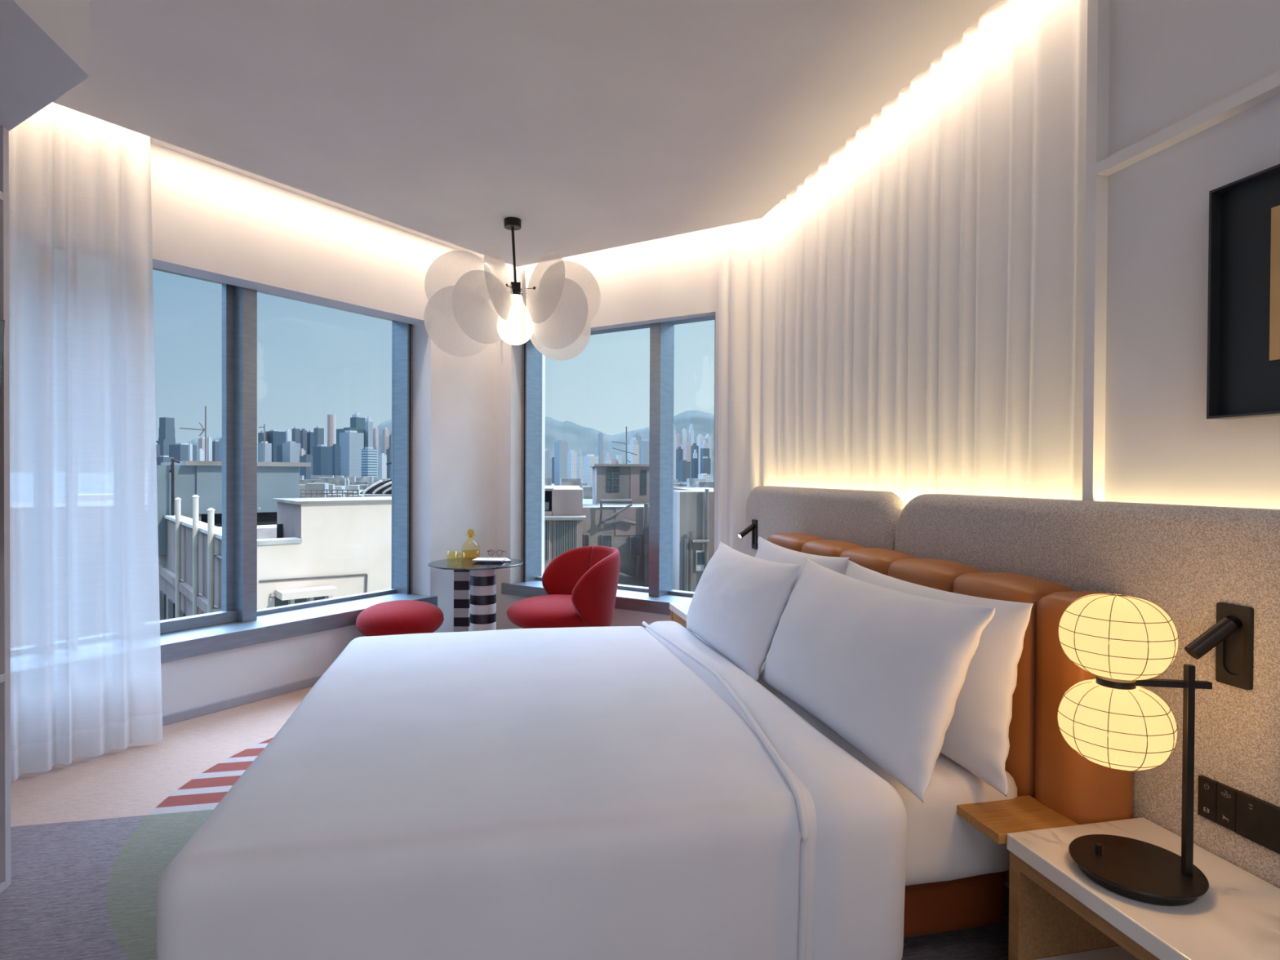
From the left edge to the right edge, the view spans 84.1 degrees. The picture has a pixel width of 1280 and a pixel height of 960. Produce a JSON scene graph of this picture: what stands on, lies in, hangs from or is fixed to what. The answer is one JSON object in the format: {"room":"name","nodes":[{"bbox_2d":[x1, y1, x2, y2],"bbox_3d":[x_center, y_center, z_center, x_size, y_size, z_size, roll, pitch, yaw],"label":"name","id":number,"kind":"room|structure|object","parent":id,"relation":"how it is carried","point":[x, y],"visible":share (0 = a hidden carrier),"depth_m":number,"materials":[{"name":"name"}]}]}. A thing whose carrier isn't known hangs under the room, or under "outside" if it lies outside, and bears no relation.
{"room":"hotel room","nodes":[
{"label":"hotel room","id":0,"kind":"room"},
{"bbox_2d":[150,142,545,715],"bbox_3d":[-2.189,-0.302,4.598,3.350,3.200,3.181,0,1,-12],"label":"wall","id":1,"kind":"structure","parent":0,"point":[211,222],"depth_m":4.60,"materials":[{"name":"paint"}]},
{"bbox_2d":[162,675,322,726],"bbox_3d":[-2.100,1.274,4.417,2.389,0.052,2.336,0,1,-12],"label":"baseboard","id":2,"kind":"structure","parent":1,"relation":"attached to","point":[177,717],"depth_m":4.07,"materials":[{"name":"grey paint"}]},
{"bbox_2d":[152,267,437,662],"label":"window","id":3,"kind":"structure","parent":1,"relation":"in","point":[239,624],"depth_m":4.34,"materials":[{"name":"metal"}]},
{"bbox_2d":[0,686,1008,959],"bbox_3d":[-0.667,1.387,2.181,4.830,0.120,8.118,0,1,-12],"label":"floor","id":4,"kind":"structure","parent":0,"point":[94,839],"depth_m":2.61,"materials":[{"name":"carpet"}]},
{"bbox_2d":[0,125,10,893],"bbox_3d":[-2.131,0.102,1.423,0.540,2.449,1.683,0,1,-12],"label":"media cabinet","id":5,"kind":"object","parent":4,"relation":"on","point":[5,633],"visible":1,"depth_m":2.28,"materials":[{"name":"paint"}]},
{"bbox_2d":[0,318,4,393],"bbox_3d":[-1.979,-0.122,1.516,0.365,0.757,1.245,0,1,-12],"label":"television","id":6,"kind":"object","parent":5,"relation":"attached to","point":[2,321],"visible":1,"depth_m":2.15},
{"bbox_2d":[355,600,444,636],"bbox_3d":[-1.583,1.054,4.690,0.553,0.492,0.553,0,1,-12],"label":"pouf","id":7,"kind":"object","parent":4,"relation":"on","point":[399,616],"visible":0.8,"depth_m":4.50,"materials":[{"name":"red fabric"}]},
{"bbox_2d":[427,556,523,631],"bbox_3d":[-1.180,0.945,5.103,0.666,0.704,0.666,0,1,-12],"label":"side table","id":8,"kind":"object","parent":4,"relation":"on","point":[474,582],"visible":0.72,"depth_m":4.98,"materials":[{"name":"clear glass"}]},
{"bbox_2d":[506,546,620,628],"bbox_3d":[-0.522,0.890,4.839,0.766,0.827,0.787,0,1,-23],"label":"armchair","id":9,"kind":"object","parent":4,"relation":"on","point":[580,584],"visible":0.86,"depth_m":4.62,"materials":[{"name":"red fabric"}]},
{"bbox_2d":[669,601,691,631],"bbox_3d":[0.489,1.036,4.087,0.497,0.560,0.640,0,1,-12],"label":"nightstand","id":10,"kind":"object","parent":4,"relation":"on","point":[678,611],"visible":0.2,"depth_m":4.20,"materials":[{"name":"white stone"}]},
{"bbox_2d":[903,871,1004,937],"bbox_3d":[-0.131,1.184,2.562,1.940,0.285,1.720,0,1,-12],"label":"bed base","id":11,"kind":"object","parent":4,"relation":"on","point":[978,900],"visible":0.12,"depth_m":1.89,"materials":[{"name":"brown leather"}]},
{"bbox_2d":[691,631,1017,885],"bbox_3d":[-0.140,0.900,2.547,1.980,0.286,1.824,0,1,-12],"label":"mattress","id":12,"kind":"object","parent":11,"relation":"on","point":[942,846],"visible":0.09,"depth_m":1.83,"materials":[{"name":"white fabric"}]},
{"bbox_2d":[156,621,907,959],"bbox_3d":[-0.349,0.928,2.446,1.605,0.476,2.027,0,1,-12],"label":"duvet","id":13,"kind":"object","parent":12,"relation":"on","point":[609,793],"visible":1,"depth_m":1.59,"materials":[{"name":"white fabric"}]},
{"bbox_2d":[685,541,800,680],"bbox_3d":[0.401,0.515,3.019,0.261,0.422,0.911,0,1,-12],"label":"pillow","id":14,"kind":"object","parent":13,"relation":"on","point":[740,600],"visible":0.98,"depth_m":2.75,"materials":[{"name":"white fabric"}]},
{"bbox_2d":[755,536,848,588],"bbox_3d":[0.640,0.516,3.051,0.154,0.471,0.891,0,1,-12],"label":"pillow","id":15,"kind":"object","parent":12,"relation":"on","point":[767,550],"visible":0.17,"depth_m":3.01,"materials":[{"name":"white fabric"}]},
{"bbox_2d":[759,558,995,802],"bbox_3d":[0.641,0.523,2.163,0.270,0.449,1.017,0,1,-12],"label":"pillow","id":16,"kind":"object","parent":12,"relation":"on","point":[884,668],"visible":1,"depth_m":1.88,"materials":[{"name":"white fabric"}]},
{"bbox_2d":[844,560,1033,796],"bbox_3d":[0.831,0.534,2.197,0.151,0.470,0.941,0,1,-12],"label":"pillow","id":17,"kind":"object","parent":12,"relation":"on","point":[976,738],"visible":0.38,"depth_m":1.81,"materials":[{"name":"white fabric"}]},
{"bbox_2d":[767,533,1133,884],"bbox_3d":[0.941,0.702,2.721,0.197,0.856,2.005,0,1,-12],"label":"leather backrest","id":18,"kind":"object","parent":11,"relation":"attached to","point":[1042,765],"visible":0.31,"depth_m":1.90,"materials":[{"name":"brown leather"}]},
{"bbox_2d":[767,533,826,551],"bbox_3d":[0.772,0.695,3.500,0.197,0.856,0.411,0,1,-12],"label":"cushion","id":19,"kind":"object","parent":18,"relation":"on","point":[793,541],"depth_m":3.40,"materials":[{"name":"brown leather"}]},
{"bbox_2d":[801,539,864,556],"bbox_3d":[0.853,0.698,3.126,0.197,0.856,0.354,0,1,-12],"label":"cushion","id":20,"kind":"object","parent":18,"relation":"on","point":[829,548],"depth_m":3.05,"materials":[{"name":"brown leather"}]},
{"bbox_2d":[840,547,916,575],"bbox_3d":[0.929,0.702,2.777,0.197,0.856,0.360,0,1,-12],"label":"cushion","id":21,"kind":"object","parent":18,"relation":"on","point":[878,560],"depth_m":2.68,"materials":[{"name":"brown leather"}]},
{"bbox_2d":[888,558,984,592],"bbox_3d":[1.006,0.705,2.425,0.197,0.856,0.362,0,1,-12],"label":"cushion","id":22,"kind":"object","parent":18,"relation":"on","point":[938,574],"depth_m":2.34,"materials":[{"name":"brown leather"}]},
{"bbox_2d":[952,572,1073,884],"bbox_3d":[1.081,0.709,2.075,0.197,0.856,0.353,0,1,-12],"label":"cushion","id":23,"kind":"object","parent":18,"relation":"on","point":[1020,764],"depth_m":1.92,"materials":[{"name":"brown leather"}]},
{"bbox_2d":[1035,591,1133,824],"bbox_3d":[1.139,0.714,1.823,0.192,0.850,0.165,0,1,-12],"label":"cushion","id":24,"kind":"object","parent":18,"relation":"on","point":[1083,791],"depth_m":1.78,"materials":[{"name":"brown leather"}]},
{"bbox_2d":[1006,817,1279,959],"bbox_3d":[1.120,1.091,1.352,0.425,0.505,0.746,0,1,-12],"label":"nightstand","id":25,"kind":"object","parent":4,"relation":"on","point":[1056,912],"visible":0.87,"depth_m":1.50,"materials":[{"name":"white stone"}]},
{"bbox_2d":[956,795,1078,844],"bbox_3d":[0.941,0.849,1.779,0.227,0.024,0.164,0,1,-12],"label":"wooden ledge","id":26,"kind":"object","parent":25,"relation":"attached to","point":[995,820],"visible":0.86,"depth_m":1.76,"materials":[{"name":"brown wood"}]},
{"bbox_2d":[1033,945,1138,959],"bbox_3d":[1.111,1.138,1.351,0.408,0.032,0.676,0,1,-12],"label":"shelf","id":27,"kind":"object","parent":25,"relation":"attached to","point":[1077,952],"depth_m":1.67,"materials":[{"name":"white stone"}]},
{"bbox_2d":[1057,592,1212,905],"bbox_3d":[1.018,0.536,1.485,0.299,0.601,0.242,0,1,-12],"label":"table lamp","id":28,"kind":"object","parent":25,"relation":"on","point":[1112,721],"visible":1,"depth_m":1.41,"materials":[{"name":"beige paper"}]},
{"bbox_2d":[53,0,997,266],"bbox_3d":[-0.687,-1.595,1.841,4.030,0.050,6.922,0,1,-12],"label":"ceiling","id":29,"kind":"structure","parent":0,"point":[594,125],"depth_m":2.92,"materials":[{"name":"paint"}]},
{"bbox_2d":[0,0,89,130],"bbox_3d":[-2.067,-1.342,0.719,1.574,0.450,5.310,0,1,-12],"label":"bulkhead","id":30,"kind":"object","parent":29,"relation":"attached to","point":[45,44],"visible":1,"depth_m":1.91,"materials":[{"name":"paint"}]},
{"bbox_2d":[423,217,600,365],"bbox_3d":[-0.763,-1.164,4.355,1.101,0.856,0.978,0,1,-12],"label":"pendant light","id":31,"kind":"object","parent":29,"relation":"hanging from","point":[473,304],"visible":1,"depth_m":4.21,"materials":[{"name":"white glass"}]},
{"bbox_2d":[150,0,1002,258],"bbox_3d":[-0.641,-1.802,2.103,4.230,0.140,7.418,0,1,-12],"label":"light","id":32,"kind":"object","parent":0,"point":[155,141],"depth_m":4.18,"materials":[{"name":"paint"}]},
{"bbox_2d":[8,102,162,781],"bbox_3d":[-2.622,-0.214,3.154,0.645,3.015,0.613,0,1,-12],"label":"sheer curtain","id":33,"kind":"object","parent":32,"relation":"hanging from","point":[86,677],"visible":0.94,"depth_m":3.28,"materials":[{"name":"white fabric"}]},
{"bbox_2d":[717,0,1087,553],"bbox_3d":[0.947,-0.198,3.398,0.304,3.015,2.692,0,1,-12],"label":"sheer curtain","id":34,"kind":"object","parent":32,"relation":"hanging from","point":[907,322],"visible":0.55,"depth_m":2.87,"materials":[{"name":"white fabric"}]},
{"bbox_2d":[496,226,719,630],"bbox_3d":[0.161,-0.295,5.138,2.358,3.200,2.314,0,1,-12],"label":"wall","id":35,"kind":"structure","parent":0,"point":[675,277],"depth_m":5.14,"materials":[{"name":"paint"}]},
{"bbox_2d":[501,315,715,615],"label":"window","id":36,"kind":"structure","parent":35,"relation":"in","point":[655,598],"depth_m":5.24,"materials":[{"name":"metal"}]},
{"bbox_2d":[745,485,904,556],"bbox_3d":[0.880,0.662,3.705,0.093,1.239,1.670,0,1,-12],"label":"headboard panel","id":37,"kind":"object","parent":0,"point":[864,518],"visible":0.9,"depth_m":3.41,"materials":[{"name":"fabric"}]},
{"bbox_2d":[737,519,757,549],"bbox_3d":[0.648,0.330,4.299,0.116,0.177,0.072,0,1,-12],"label":"light","id":38,"kind":"object","parent":37,"relation":"attached to","point":[753,526],"visible":0.98,"depth_m":4.29,"materials":[{"name":"black metal"}]},
{"bbox_2d":[1104,0,1279,509],"bbox_3d":[1.567,-0.259,1.879,0.400,3.200,6.012,0,1,-12],"label":"wall","id":39,"kind":"structure","parent":0,"point":[1171,60],"depth_m":1.82,"materials":[{"name":"paint"}]},
{"bbox_2d":[894,493,1279,888],"bbox_3d":[1.241,0.678,2.041,0.093,1.239,1.728,0,1,-12],"label":"headboard panel","id":40,"kind":"object","parent":39,"relation":"attached to","point":[1184,560],"visible":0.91,"depth_m":1.68,"materials":[{"name":"fabric"}]},
{"bbox_2d":[1197,774,1239,832],"bbox_3d":[1.288,0.719,1.579,0.013,0.090,0.084,0,1,-12],"label":"switch plate","id":41,"kind":"object","parent":40,"relation":"attached to","point":[1216,801],"visible":1,"depth_m":1.57,"materials":[{"name":"black plastic"}]},
{"bbox_2d":[1184,602,1253,689],"bbox_3d":[1.252,0.361,1.538,0.109,0.177,0.072,0,1,-12],"label":"light","id":42,"kind":"object","parent":40,"relation":"attached to","point":[1232,636],"visible":1,"depth_m":1.54,"materials":[{"name":"black metal"}]},
{"bbox_2d":[1235,791,1279,854],"bbox_3d":[1.314,0.721,1.459,0.013,0.092,0.160,0,1,-12],"label":"power socket","id":43,"kind":"object","parent":40,"relation":"attached to","point":[1257,820],"visible":1,"depth_m":1.49,"materials":[{"name":"black plastic"}]},
{"bbox_2d":[1082,0,1110,501],"bbox_3d":[1.429,-0.186,2.067,0.290,3.050,0.036,0,1,-12],"label":"trim","id":44,"kind":"structure","parent":39,"relation":"attached to","point":[1098,11],"depth_m":2.02,"materials":[{"name":"paint"}]},
{"bbox_2d":[1096,70,1279,176],"bbox_3d":[1.659,-0.867,0.454,0.050,0.033,3.200,0,1,-12],"label":"trim","id":45,"kind":"structure","parent":39,"relation":"attached to","point":[1268,87],"depth_m":1.74,"materials":[{"name":"paint"}]},
{"bbox_2d":[1206,164,1279,419],"bbox_3d":[1.442,-0.412,1.386,0.054,0.540,0.624,0,1,-12],"label":"framed picture","id":46,"kind":"object","parent":39,"relation":"attached to","point":[1243,375],"visible":1,"depth_m":1.63,"materials":[{"name":"black paper"}]},
{"bbox_2d":[1269,204,1279,360],"bbox_3d":[1.440,-0.432,1.385,0.006,0.337,0.383,0,1,-12],"label":"artwork","id":47,"kind":"object","parent":46,"relation":"attached to","point":[1274,210],"depth_m":1.56,"materials":[{"name":"beige paper"}]},
{"label":"outside","id":48,"kind":"structure","parent":0,"visible":0},
{"bbox_2d":[360,483,592,504],"bbox_3d":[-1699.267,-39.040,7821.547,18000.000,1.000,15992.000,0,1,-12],"label":"ground","id":49,"kind":"structure","parent":48,"point":[585,501],"depth_m":1016.04,"materials":[{"name":"concrete"}]},
{"bbox_2d":[155,439,175,455],"bbox_3d":[-1739.785,-71.034,2599.441,42.748,156.394,42.748,0,1,22],"label":"tower","id":50,"kind":"structure","parent":49,"relation":"on","point":[164,443],"depth_m":2579.70,"materials":[{"name":"stone"}]},
{"bbox_2d":[158,417,175,440],"bbox_3d":[-2401.272,-160.509,3598.668,57.076,310.666,57.076,0,1,22],"label":"tower","id":51,"kind":"structure","parent":49,"relation":"on","point":[166,424],"depth_m":3580.68,"materials":[{"name":"stone"}]},
{"bbox_2d":[168,443,196,461],"bbox_3d":[-1611.695,-60.364,2499.531,58.720,138.151,58.720,1,1,23],"label":"tower","id":52,"kind":"structure","parent":49,"relation":"on","point":[180,451],"depth_m":2476.03,"materials":[{"name":"stone"}]},
{"bbox_2d":[206,435,212,461],"bbox_3d":[-1457.064,-68.806,2399.449,11.274,158.402,11.274,1,1,24],"label":"tower","id":53,"kind":"structure","parent":49,"relation":"on","point":[209,441],"depth_m":2395.76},
{"bbox_2d":[212,440,219,461],"bbox_3d":[-1555.168,-69.504,2599.447,21.374,155.209,21.374,1,1,25],"label":"tower","id":54,"kind":"structure","parent":49,"relation":"on","point":[215,444],"depth_m":2590.43,"materials":[{"name":"stone"}]},
{"bbox_2d":[257,441,271,462],"bbox_3d":[-1217.122,-56.342,2299.550,28.362,137.707,28.362,1,1,28],"label":"tower","id":55,"kind":"structure","parent":49,"relation":"on","point":[260,446],"depth_m":2289.96,"materials":[{"name":"blue glass"}]},
{"bbox_2d":[158,494,391,620],"bbox_3d":[-10.289,19.698,18.951,10.217,38.861,15.111,0,1,-12],"label":"rooftop building","id":56,"kind":"structure","parent":49,"relation":"on","point":[328,547],"depth_m":13.26,"materials":[{"name":"concrete"}]},
{"bbox_2d":[168,458,180,515],"bbox_3d":[-12.482,0.357,19.006,0.282,1.846,0.108,0,1,-12],"label":"tv aerial","id":57,"kind":"object","parent":56,"relation":"on","point":[173,460],"visible":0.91,"depth_m":18.97,"materials":[{"name":"grey metal"}]},
{"bbox_2d":[156,461,311,555],"bbox_3d":[-12.668,0.724,22.056,5.196,2.534,5.993,0,1,-12],"label":"box building","id":58,"kind":"structure","parent":56,"relation":"on","point":[275,480],"depth_m":19.70,"materials":[{"name":"concrete"}]},
{"bbox_2d":[179,406,206,461],"bbox_3d":[-12.479,-1.295,19.797,0.728,1.536,0.201,0,1,-12],"label":"tv aerial","id":59,"kind":"object","parent":58,"relation":"on","point":[205,428],"visible":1,"depth_m":19.79,"materials":[{"name":"grey metal"}]},
{"bbox_2d":[218,524,276,538],"bbox_3d":[-10.068,1.640,19.169,3.300,0.771,2.515,0,1,-12],"label":"terrace","id":60,"kind":"object","parent":56,"relation":"on","point":[264,531],"visible":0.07,"depth_m":18.66,"materials":[{"name":"white concrete"}]},
{"bbox_2d":[300,488,359,497],"bbox_3d":[-10.945,0.567,25.000,2.017,0.488,0.474,0,1,-12],"label":"roof railing","id":61,"kind":"object","parent":56,"relation":"on","point":[316,490],"visible":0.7,"depth_m":24.98,"materials":[{"name":"grey metal"}]},
{"bbox_2d":[265,429,285,462],"bbox_3d":[-1296.408,-83.798,2519.306,48.831,187.863,48.831,1,1,28],"label":"tower","id":62,"kind":"structure","parent":49,"relation":"on","point":[274,437],"depth_m":2499.72,"materials":[{"name":"blue glass"}]},
{"bbox_2d":[282,440,300,475],"bbox_3d":[-1129.831,-56.121,2299.548,37.816,138.150,37.816,1,1,29],"label":"tower","id":63,"kind":"structure","parent":49,"relation":"on","point":[291,450],"depth_m":2286.60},
{"bbox_2d":[291,426,300,443],"bbox_3d":[-1188.385,-85.823,2449.283,18.702,194.268,18.702,1,1,30],"label":"tower","id":64,"kind":"structure","parent":49,"relation":"on","point":[295,432],"depth_m":2443.01,"materials":[{"name":"stone"}]},
{"bbox_2d":[300,428,306,454],"bbox_3d":[-1176.637,-83.976,2479.299,16.019,190.152,16.019,1,1,30],"label":"tower","id":65,"kind":"structure","parent":49,"relation":"on","point":[303,433],"depth_m":2473.61,"materials":[{"name":"stone"}]},
{"bbox_2d":[299,454,312,479],"bbox_3d":[-983.700,-29.982,2099.776,32.061,90.949,32.061,1,1,31],"label":"tower","id":66,"kind":"structure","parent":49,"relation":"on","point":[306,472],"depth_m":2085.54,"materials":[{"name":"stone"}]},
{"bbox_2d":[306,430,313,456],"bbox_3d":[-1160.635,-81.662,2499.320,17.616,185.329,17.616,1,1,31],"label":"tower","id":67,"kind":"structure","parent":49,"relation":"on","point":[310,433],"depth_m":2491.80,"materials":[{"name":"blue glass"}]},
{"bbox_2d":[313,426,324,446],"bbox_3d":[-1064.115,-82.406,2349.308,22.079,190.492,22.079,1,1,31],"label":"tower","id":68,"kind":"structure","parent":49,"relation":"on","point":[318,432],"depth_m":2341.40,"materials":[{"name":"stone"}]},
{"bbox_2d":[312,444,332,475],"bbox_3d":[-850.412,-38.277,1899.695,34.586,112.484,34.586,1,1,32],"label":"tower","id":69,"kind":"structure","parent":49,"relation":"on","point":[322,454],"depth_m":1887.35,"materials":[{"name":"blue glass"}]},
{"bbox_2d":[327,414,335,446],"bbox_3d":[-1088.058,-109.083,2499.070,27.452,240.908,27.452,1,1,32],"label":"tower","id":70,"kind":"structure","parent":49,"relation":"on","point":[331,418],"depth_m":2486.94,"materials":[{"name":"white concrete"}]},
{"bbox_2d":[330,444,340,477],"bbox_3d":[-836.974,-40.525,1949.674,18.321,116.219,18.321,1,1,32],"label":"tower","id":71,"kind":"structure","parent":49,"relation":"on","point":[335,448],"depth_m":1942.04,"materials":[{"name":"blue glass"}]},
{"bbox_2d":[336,426,364,448],"bbox_3d":[-1095.885,-94.638,2699.200,80.857,208.345,80.857,1,1,34],"label":"tower","id":72,"kind":"structure","parent":49,"relation":"on","point":[339,430],"depth_m":2679.19,"materials":[{"name":"teal glass"}]},
{"bbox_2d":[339,430,364,478],"bbox_3d":[-854.114,-64.765,2099.458,48.092,161.832,48.092,1,1,33],"label":"tower","id":73,"kind":"structure","parent":49,"relation":"on","point":[351,442],"depth_m":2081.47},
{"bbox_2d":[350,412,364,429],"bbox_3d":[-1154.414,-133.493,2898.854,40.869,281.870,40.869,1,1,34],"label":"tower","id":74,"kind":"structure","parent":49,"relation":"on","point":[357,420],"depth_m":2884.90,"materials":[{"name":"teal glass"}]},
{"bbox_2d":[364,416,373,447],"bbox_3d":[-1031.869,-115.798,2699.007,20.611,251.316,20.611,1,1,35],"label":"tower","id":75,"kind":"structure","parent":49,"relation":"on","point":[368,424],"depth_m":2691.65,"materials":[{"name":"blue glass"}]},
{"bbox_2d":[360,447,377,479],"bbox_3d":[-724.817,-34.717,1899.722,30.123,106.641,30.123,1,1,35],"label":"tower","id":76,"kind":"structure","parent":49,"relation":"on","point":[369,455],"depth_m":1889.65,"materials":[{"name":"blue glass"}]},
{"bbox_2d":[373,426,378,478],"bbox_3d":[-931.050,-87.200,2499.259,13.212,198.736,13.212,1,1,35],"label":"tower","id":77,"kind":"structure","parent":49,"relation":"on","point":[375,431],"depth_m":2496.06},
{"bbox_2d":[360,493,391,497],"bbox_3d":[-10.909,19.833,34.464,6.100,38.306,2.000,0,1,-12],"label":"house","id":78,"kind":"structure","parent":49,"relation":"on","point":[365,495],"depth_m":33.02,"materials":[{"name":"concrete"}]},
{"bbox_2d":[360,479,391,493],"bbox_3d":[-12.557,0.207,38.284,3.526,0.879,9.990,0,1,-12],"label":"canopy","id":79,"kind":"object","parent":78,"relation":"on","point":[380,486],"visible":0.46,"depth_m":34.00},
{"bbox_2d":[378,453,386,478],"bbox_3d":[-725.458,-28.869,1999.774,15.267,93.140,15.267,1,1,36],"label":"tower","id":80,"kind":"structure","parent":49,"relation":"on","point":[382,457],"depth_m":1994.41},
{"bbox_2d":[382,427,389,454],"bbox_3d":[-878.441,-84.037,2449.285,15.825,193.842,15.825,1,1,36],"label":"tower","id":81,"kind":"structure","parent":49,"relation":"on","point":[385,433],"depth_m":2443.60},
{"bbox_2d":[386,447,391,479],"bbox_3d":[-720.960,-38.786,2049.685,16.853,112.124,16.853,1,1,36],"label":"tower","id":82,"kind":"structure","parent":49,"relation":"on","point":[388,451],"depth_m":2041.71,"materials":[{"name":"stone"}]},
{"bbox_2d":[298,475,713,498],"bbox_3d":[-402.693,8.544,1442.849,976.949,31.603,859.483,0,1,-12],"label":"sheds","id":83,"kind":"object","parent":49,"relation":"on","point":[364,482],"visible":0.17,"depth_m":1593.58,"materials":[{"name":"grey concrete"}]},
{"bbox_2d":[544,448,550,477],"bbox_3d":[-248.240,-29.831,1849.744,18.467,102.605,18.467,0,1,-42],"label":"tower","id":84,"kind":"structure","parent":49,"relation":"on","point":[547,466],"depth_m":1844.08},
{"bbox_2d":[554,440,568,485],"bbox_3d":[-211.463,-43.179,1899.622,25.661,128.777,25.661,0,1,-41],"label":"tower","id":85,"kind":"structure","parent":49,"relation":"on","point":[561,447],"depth_m":1891.04,"materials":[{"name":"blue glass"}]},
{"bbox_2d":[544,485,586,570],"bbox_3d":[-2.219,19.670,17.380,1.968,39.028,5.680,0,1,-12],"label":"building","id":86,"kind":"structure","parent":49,"relation":"on","point":[564,517],"depth_m":15.01,"materials":[{"name":"concrete"}]},
{"bbox_2d":[567,449,577,478],"bbox_3d":[-162.913,-24.282,1699.790,16.970,95.070,16.970,0,1,-40],"label":"tower","id":87,"kind":"structure","parent":49,"relation":"on","point":[571,455],"depth_m":1693.46,"materials":[{"name":"blue glass"}]},
{"bbox_2d":[577,448,582,482],"bbox_3d":[-139.258,-25.358,1649.779,8.720,98.360,8.720,0,1,-39],"label":"tower","id":88,"kind":"structure","parent":49,"relation":"on","point":[580,468],"depth_m":1646.98,"materials":[{"name":"blue glass"}]},
{"bbox_2d":[583,453,598,486],"bbox_3d":[-124.771,-21.296,1799.815,27.481,87.688,27.481,0,1,-38],"label":"tower","id":89,"kind":"structure","parent":49,"relation":"on","point":[590,459],"depth_m":1787.78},
{"bbox_2d":[597,431,603,463],"bbox_3d":[-139.389,-76.009,2499.324,13.212,184.392,13.212,0,1,-38],"label":"tower","id":90,"kind":"structure","parent":49,"relation":"on","point":[600,437],"depth_m":2494.84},
{"bbox_2d":[582,498,648,586],"bbox_3d":[-0.379,19.814,18.020,2.546,38.746,2.251,0,1,-12],"label":"facade","id":91,"kind":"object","parent":49,"relation":"on","point":[624,527],"visible":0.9,"depth_m":16.99,"materials":[{"name":"concrete"}]},
{"bbox_2d":[589,463,648,504],"bbox_3d":[-0.675,19.360,20.771,2.048,39.602,3.811,0,1,-12],"label":"stair tower","id":92,"kind":"structure","parent":49,"relation":"on","point":[610,481],"depth_m":19.02,"materials":[{"name":"concrete"}]},
{"bbox_2d":[627,436,639,464],"bbox_3d":[-17.598,-46.585,1899.583,21.198,137.559,21.198,0,1,-35],"label":"tower","id":93,"kind":"structure","parent":49,"relation":"on","point":[633,447],"depth_m":1891.96,"materials":[{"name":"white concrete"}]},
{"bbox_2d":[641,439,649,464],"bbox_3d":[17.185,-56.963,2299.488,18.908,151.482,18.908,0,1,-34],"label":"tower","id":94,"kind":"structure","parent":49,"relation":"on","point":[645,443],"depth_m":2291.63,"materials":[{"name":"blue glass"}]},
{"bbox_2d":[673,424,675,479],"bbox_3d":[109.291,-80.622,2299.271,10.804,199.738,10.805,0,1,-32],"label":"tower","id":95,"kind":"structure","parent":49,"relation":"on","point":[674,427],"depth_m":2294.99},
{"bbox_2d":[676,460,690,482],"bbox_3d":[92.474,-7.731,1499.927,20.258,68.153,20.258,0,1,-31],"label":"tower","id":96,"kind":"structure","parent":49,"relation":"on","point":[683,468],"depth_m":1492.65,"materials":[{"name":"stone"}]},
{"bbox_2d":[683,442,691,462],"bbox_3d":[125.813,-39.178,1899.643,15.619,124.201,15.619,0,1,-31],"label":"tower","id":97,"kind":"structure","parent":49,"relation":"on","point":[686,446],"depth_m":1893.81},
{"bbox_2d":[672,487,713,591],"bbox_3d":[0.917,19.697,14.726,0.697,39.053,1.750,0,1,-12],"label":"concrete building","id":98,"kind":"structure","parent":49,"relation":"on","point":[691,507],"depth_m":14.00,"materials":[{"name":"white concrete"}]},
{"bbox_2d":[692,449,697,478],"bbox_3d":[124.173,-21.680,1599.800,9.395,94.576,9.395,0,1,-30],"label":"tower","id":99,"kind":"structure","parent":49,"relation":"on","point":[695,460],"depth_m":1596.31,"materials":[{"name":"blue glass"}]},
{"bbox_2d":[700,456,711,474],"bbox_3d":[138.405,-11.477,1499.891,15.854,76.110,15.854,0,1,-29],"label":"tower","id":100,"kind":"structure","parent":49,"relation":"on","point":[705,462],"depth_m":1493.74,"materials":[{"name":"stone"}]},
{"bbox_3d":[-15.076,19.939,33.232,14.351,38.075,12.697,0,1,-12],"label":"roof","id":101,"kind":"structure","parent":0,"visible":0},
{"bbox_2d":[298,483,364,497],"bbox_3d":[-14.170,0.952,31.860,4.744,1.795,12.988,0,1,-12],"label":"clutter","id":102,"kind":"object","parent":101,"relation":"on","point":[308,486],"visible":0.2,"depth_m":27.57},
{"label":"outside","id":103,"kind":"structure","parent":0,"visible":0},
{"bbox_2d":[545,417,649,477],"bbox_3d":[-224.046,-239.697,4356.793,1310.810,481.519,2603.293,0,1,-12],"label":"hill","id":104,"kind":"structure","parent":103,"point":[577,437],"depth_m":4214.44,"materials":[{"name":"blue"}]},
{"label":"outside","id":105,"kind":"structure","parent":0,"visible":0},
{"bbox_2d":[673,409,714,481],"bbox_3d":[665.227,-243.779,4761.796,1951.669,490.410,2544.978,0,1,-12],"label":"hill","id":106,"kind":"structure","parent":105,"point":[703,423],"depth_m":4713.62,"materials":[{"name":"blue"}]},
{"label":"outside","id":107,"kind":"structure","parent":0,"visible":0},
{"bbox_2d":[377,418,391,454],"bbox_3d":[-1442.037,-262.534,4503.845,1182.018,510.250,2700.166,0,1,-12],"label":"hill","id":108,"kind":"structure","parent":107,"point":[388,424],"depth_m":4646.78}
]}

